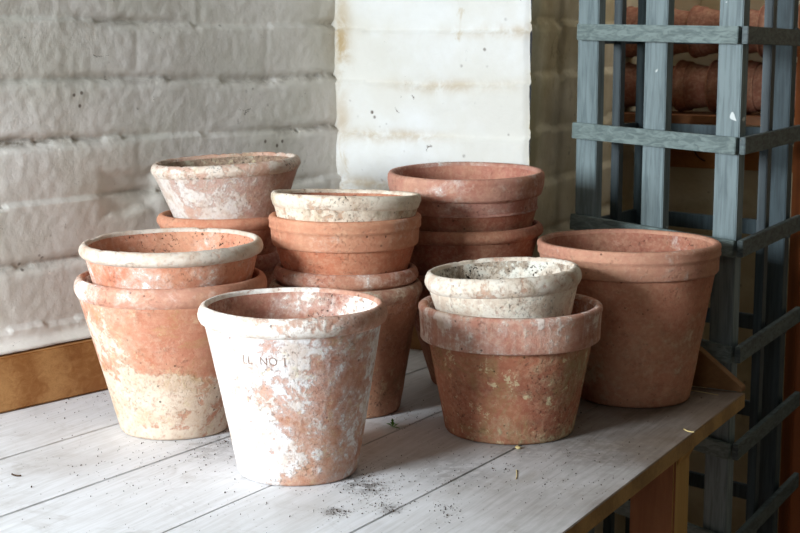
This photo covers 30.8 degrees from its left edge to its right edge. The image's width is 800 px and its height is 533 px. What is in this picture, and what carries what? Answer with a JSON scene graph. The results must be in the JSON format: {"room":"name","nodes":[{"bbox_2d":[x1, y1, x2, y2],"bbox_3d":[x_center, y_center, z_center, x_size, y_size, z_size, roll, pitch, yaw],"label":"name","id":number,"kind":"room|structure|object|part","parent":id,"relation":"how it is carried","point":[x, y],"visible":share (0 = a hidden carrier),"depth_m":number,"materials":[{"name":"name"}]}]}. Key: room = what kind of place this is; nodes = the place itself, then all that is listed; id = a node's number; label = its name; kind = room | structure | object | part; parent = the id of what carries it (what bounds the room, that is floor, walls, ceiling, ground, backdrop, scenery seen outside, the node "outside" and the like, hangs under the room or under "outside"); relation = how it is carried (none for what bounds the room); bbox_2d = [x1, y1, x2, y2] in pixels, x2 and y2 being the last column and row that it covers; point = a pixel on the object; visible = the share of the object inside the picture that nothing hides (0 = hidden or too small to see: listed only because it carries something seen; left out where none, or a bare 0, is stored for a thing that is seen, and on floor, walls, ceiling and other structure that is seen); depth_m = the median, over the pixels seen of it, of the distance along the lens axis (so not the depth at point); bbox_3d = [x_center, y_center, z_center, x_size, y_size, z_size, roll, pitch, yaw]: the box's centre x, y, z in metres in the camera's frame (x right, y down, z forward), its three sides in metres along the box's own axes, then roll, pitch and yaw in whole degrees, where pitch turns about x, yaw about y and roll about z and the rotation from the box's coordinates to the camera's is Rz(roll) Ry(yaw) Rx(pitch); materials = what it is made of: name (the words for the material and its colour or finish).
{"room":"potting shed","nodes":[
{"label":"potting shed","id":0,"kind":"room"},
{"bbox_2d":[0,0,341,413],"bbox_3d":[-0.843,-0.132,2.021,0.049,2.400,2.270,7,11,40],"label":"wall","id":1,"kind":"structure","parent":0,"point":[94,94],"depth_m":2.45,"materials":[{"name":"brick"}]},
{"bbox_2d":[331,0,531,350],"bbox_3d":[0.045,-0.245,2.759,0.445,2.400,0.017,5,10,32],"label":"wall","id":2,"kind":"structure","parent":0,"point":[418,81],"depth_m":2.74,"materials":[{"name":"white paint"}]},
{"bbox_2d":[529,0,637,532],"bbox_3d":[0.396,-0.286,3.023,0.016,2.400,0.843,4,9,22],"label":"wall","id":3,"kind":"structure","parent":0,"point":[554,52],"depth_m":2.81,"materials":[{"name":"white brick"}]},
{"bbox_2d":[668,0,799,532],"bbox_3d":[1.110,-0.292,3.064,1.300,2.400,0.016,5,10,32],"label":"wall","id":4,"kind":"structure","parent":0,"point":[691,190],"depth_m":3.35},
{"bbox_2d":[624,111,794,172],"bbox_3d":[0.943,0.159,3.094,1.000,1.500,0.202,5,10,32],"label":"shelving","id":5,"kind":"object","parent":4,"relation":"on","point":[678,157],"visible":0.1,"depth_m":3.23,"materials":[{"name":"brown wood"}]},
{"bbox_2d":[624,62,636,108],"bbox_3d":[0.538,-0.410,3.280,0.112,0.115,0.116,5,10,32],"label":"plant pot","id":6,"kind":"object","parent":5,"relation":"on","point":[630,69],"visible":0.27,"depth_m":3.25,"materials":[{"name":"ceramic"}]},
{"bbox_2d":[625,6,637,57],"bbox_3d":[0.563,-0.525,3.246,0.112,0.115,0.116,5,10,32],"label":"plant pot","id":7,"kind":"object","parent":6,"relation":"on","point":[632,12],"visible":0.12,"depth_m":3.23,"materials":[{"name":"ceramic"}]},
{"bbox_3d":[0.566,-0.525,3.244,0.106,0.101,0.102,5,10,32],"label":"pot","id":8,"kind":"part","parent":7,"relation":"part of","materials":[{"name":"ceramic"}]},
{"bbox_2d":[672,60,708,111],"bbox_3d":[0.670,-0.397,3.197,0.112,0.115,0.116,5,10,32],"label":"plant pot","id":9,"kind":"object","parent":5,"relation":"on","point":[688,81],"visible":0.64,"depth_m":3.17,"materials":[{"name":"ceramic"}]},
{"bbox_3d":[0.672,-0.397,3.195,0.106,0.101,0.102,5,10,32],"label":"pot","id":10,"kind":"part","parent":9,"relation":"part of","materials":[{"name":"ceramic"}]},
{"bbox_2d":[686,5,719,57],"bbox_3d":[0.695,-0.512,3.163,0.112,0.115,0.116,5,10,32],"label":"plant pot","id":11,"kind":"object","parent":9,"relation":"on","point":[698,15],"visible":0.4,"depth_m":3.15,"materials":[{"name":"ceramic"}]},
{"bbox_3d":[0.698,-0.512,3.161,0.106,0.101,0.102,5,10,32],"label":"pot","id":12,"kind":"part","parent":11,"relation":"part of","materials":[{"name":"ceramic"}]},
{"bbox_2d":[705,60,717,112],"bbox_3d":[0.736,-0.391,3.156,0.112,0.115,0.116,5,10,32],"label":"plant pot","id":13,"kind":"object","parent":5,"relation":"on","point":[711,79],"visible":0.16,"depth_m":3.14,"materials":[{"name":"ceramic"}]},
{"bbox_2d":[748,9,758,53],"bbox_3d":[0.761,-0.506,3.122,0.112,0.115,0.116,5,10,32],"label":"plant pot","id":14,"kind":"object","parent":13,"relation":"on","point":[753,13],"visible":0.09,"depth_m":3.09,"materials":[{"name":"ceramic"}]},
{"bbox_2d":[746,60,762,113],"bbox_3d":[0.801,-0.385,3.114,0.112,0.115,0.116,5,10,32],"label":"plant pot","id":15,"kind":"object","parent":5,"relation":"on","point":[754,80],"visible":0.26,"depth_m":3.09,"materials":[{"name":"ceramic"}]},
{"bbox_3d":[0.804,-0.384,3.113,0.106,0.101,0.102,5,10,32],"label":"pot","id":16,"kind":"part","parent":15,"relation":"part of","materials":[{"name":"ceramic"}]},
{"bbox_2d":[755,4,764,57],"bbox_3d":[0.827,-0.500,3.080,0.112,0.115,0.116,5,10,32],"label":"plant pot","id":17,"kind":"object","parent":15,"relation":"on","point":[760,17],"visible":0.07,"depth_m":3.07,"materials":[{"name":"ceramic"}]},
{"bbox_2d":[794,62,796,112],"bbox_3d":[0.867,-0.378,3.073,0.112,0.115,0.116,5,10,32],"label":"plant pot","id":18,"kind":"object","parent":5,"relation":"on","point":[796,62],"visible":0.03,"depth_m":3.05,"materials":[{"name":"ceramic"}]},
{"bbox_3d":[0.604,-0.404,3.238,0.112,0.116,0.115,5,10,32],"label":"plant pot","id":19,"kind":"object","parent":5,"relation":"on","visible":0},
{"bbox_2d":[673,8,688,55],"bbox_3d":[0.629,-0.519,3.204,0.112,0.115,0.116,5,10,32],"label":"plant pot","id":20,"kind":"object","parent":19,"relation":"on","point":[680,16],"visible":0.23,"depth_m":3.18,"materials":[{"name":"ceramic"}]},
{"bbox_2d":[778,4,799,532],"bbox_3d":[0.860,-0.273,2.942,0.100,2.400,0.080,0,9,0],"label":"trim","id":21,"kind":"structure","parent":0,"point":[789,511],"depth_m":3.00,"materials":[{"name":"brown wood"}]},
{"label":"floor","id":22,"kind":"structure","parent":0,"visible":0},
{"bbox_2d":[0,325,745,532],"bbox_3d":[-0.193,0.605,2.198,1.132,0.888,1.352,5,10,31],"label":"bench","id":23,"kind":"object","parent":22,"relation":"on","point":[655,482],"visible":0.45,"depth_m":2.00,"materials":[{"name":"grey wood"}]},
{"bbox_2d":[74,267,266,439],"bbox_3d":[-0.343,0.127,2.190,0.286,0.235,0.287,0,9,0],"label":"plant pot","id":24,"kind":"object","parent":23,"relation":"on","point":[152,347],"visible":0.73,"depth_m":2.09,"materials":[{"name":"orange ceramic"}]},
{"bbox_2d":[78,227,262,288],"bbox_3d":[-0.341,0.058,2.180,0.273,0.204,0.272,-2,9,-12],"label":"plant pot","id":25,"kind":"object","parent":24,"relation":"in","point":[190,257],"visible":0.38,"depth_m":2.09,"materials":[{"name":"orange ceramic"}]},
{"bbox_2d":[255,249,280,287],"bbox_3d":[-0.297,0.089,2.435,0.200,0.236,0.201,0,9,0],"label":"plant pot","id":26,"kind":"object","parent":23,"relation":"on","point":[266,263],"visible":0.09,"depth_m":2.37,"materials":[{"name":"ceramic"}]},
{"bbox_2d":[156,210,275,254],"bbox_3d":[-0.297,-0.009,2.420,0.213,0.165,0.212,0,9,0],"label":"plant pot","id":27,"kind":"object","parent":26,"relation":"on","point":[260,227],"visible":0.22,"depth_m":2.33,"materials":[{"name":"ceramic"}]},
{"bbox_2d":[151,152,300,218],"bbox_3d":[-0.287,-0.105,2.406,0.248,0.159,0.247,-8,12,-43],"label":"plant pot","id":28,"kind":"object","parent":27,"relation":"on","point":[231,185],"visible":0.62,"depth_m":2.31,"materials":[{"name":"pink ceramic"}]},
{"bbox_3d":[-0.297,0.092,2.436,0.182,0.230,0.183,0,9,0],"label":"pot","id":29,"kind":"part","parent":26,"relation":"part of","materials":[{"name":"ceramic"}]},
{"bbox_2d":[197,287,387,485],"bbox_3d":[-0.144,0.162,1.967,0.255,0.233,0.257,0,9,0],"label":"plant pot","id":30,"kind":"object","parent":23,"relation":"on","point":[294,366],"visible":1,"depth_m":1.89,"materials":[{"name":"white ceramic"}]},
{"bbox_2d":[269,278,422,418],"bbox_3d":[-0.085,0.123,2.308,0.242,0.207,0.243,0,9,0],"label":"plant pot","id":31,"kind":"object","parent":23,"relation":"on","point":[395,335],"visible":0.3,"depth_m":2.24,"materials":[{"name":"brown ceramic"}]},
{"bbox_2d":[273,262,417,291],"bbox_3d":[-0.086,0.079,2.301,0.228,0.169,0.229,-3,9,-17],"label":"plant pot","id":32,"kind":"object","parent":31,"relation":"on","point":[286,278],"visible":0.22,"depth_m":2.19,"materials":[{"name":"brown ceramic"}]},
{"bbox_2d":[268,211,420,274],"bbox_3d":[-0.086,-0.007,2.288,0.240,0.155,0.241,0,9,0],"label":"plant pot","id":33,"kind":"object","parent":32,"relation":"on","point":[386,246],"visible":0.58,"depth_m":2.19,"materials":[{"name":"ceramic"}]},
{"bbox_3d":[-0.086,-0.004,2.288,0.220,0.149,0.222,0,9,0],"label":"pot","id":34,"kind":"part","parent":33,"relation":"part of","materials":[{"name":"ceramic"}]},
{"bbox_2d":[271,189,420,221],"bbox_3d":[-0.085,-0.051,2.280,0.236,0.146,0.235,-3,9,-18],"label":"plant pot","id":35,"kind":"object","parent":33,"relation":"on","point":[316,205],"visible":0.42,"depth_m":2.18,"materials":[{"name":"beige ceramic"}]},
{"bbox_2d":[8,388,714,532],"bbox_3d":[-0.024,0.253,2.143,1.208,0.004,0.871,0,9,0],"label":"crumbs","id":36,"kind":"object","parent":23,"relation":"on","point":[704,388],"visible":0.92,"depth_m":1.92,"materials":[{"name":"soil"}]},
{"bbox_2d":[386,419,399,428],"bbox_3d":[-0.011,0.237,2.199,0.022,0.015,0.013,4,10,24],"label":"sprig","id":37,"kind":"object","parent":23,"relation":"on","point":[392,420],"visible":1,"depth_m":2.20,"materials":[{"name":"green plant"}]},
{"bbox_2d":[414,275,436,384],"bbox_3d":[0.114,0.100,2.485,0.246,0.199,0.245,0,9,0],"label":"plant pot","id":38,"kind":"object","parent":23,"relation":"on","point":[425,292],"visible":0.08,"depth_m":2.45,"materials":[{"name":"red ceramic"}]},
{"bbox_2d":[410,219,542,275],"bbox_3d":[0.112,0.013,2.472,0.261,0.181,0.260,5,10,31],"label":"plant pot","id":39,"kind":"object","parent":38,"relation":"on","point":[433,249],"visible":0.23,"depth_m":2.35,"materials":[{"name":"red ceramic"}]},
{"bbox_2d":[387,162,544,231],"bbox_3d":[0.111,-0.064,2.460,0.265,0.207,0.263,7,11,40],"label":"plant pot","id":40,"kind":"object","parent":39,"relation":"on","point":[455,196],"visible":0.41,"depth_m":2.35,"materials":[{"name":"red ceramic"}]},
{"bbox_2d":[418,293,602,444],"bbox_3d":[0.165,0.149,2.183,0.275,0.194,0.274,5,10,28],"label":"plant pot","id":41,"kind":"object","parent":23,"relation":"on","point":[503,381],"visible":0.92,"depth_m":2.09,"materials":[{"name":"ceramic"}]},
{"bbox_2d":[425,257,581,317],"bbox_3d":[0.153,0.065,2.168,0.234,0.139,0.232,-9,12,-44],"label":"plant pot","id":42,"kind":"object","parent":41,"relation":"in","point":[493,287],"visible":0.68,"depth_m":2.08,"materials":[{"name":"white ceramic"}]},
{"bbox_2d":[537,229,721,407],"bbox_3d":[0.373,0.085,2.386,0.297,0.260,0.297,-2,9,-11],"label":"plant pot","id":43,"kind":"object","parent":23,"relation":"on","point":[653,288],"visible":0.87,"depth_m":2.29,"materials":[{"name":"ceramic"}]},
{"bbox_3d":[0.397,0.652,2.263,0.072,0.776,0.060,5,10,32],"label":"bench leg","id":44,"kind":"part","parent":23,"relation":"part of","materials":[{"name":"brown wood"}]},
{"bbox_2d":[570,0,799,532],"bbox_3d":[0.530,-0.160,2.696,0.362,2.250,0.424,5,10,31],"label":"trellis","id":45,"kind":"object","parent":22,"relation":"on","point":[653,135],"visible":0.74,"depth_m":2.60,"materials":[{"name":"grey paint"}]}
]}

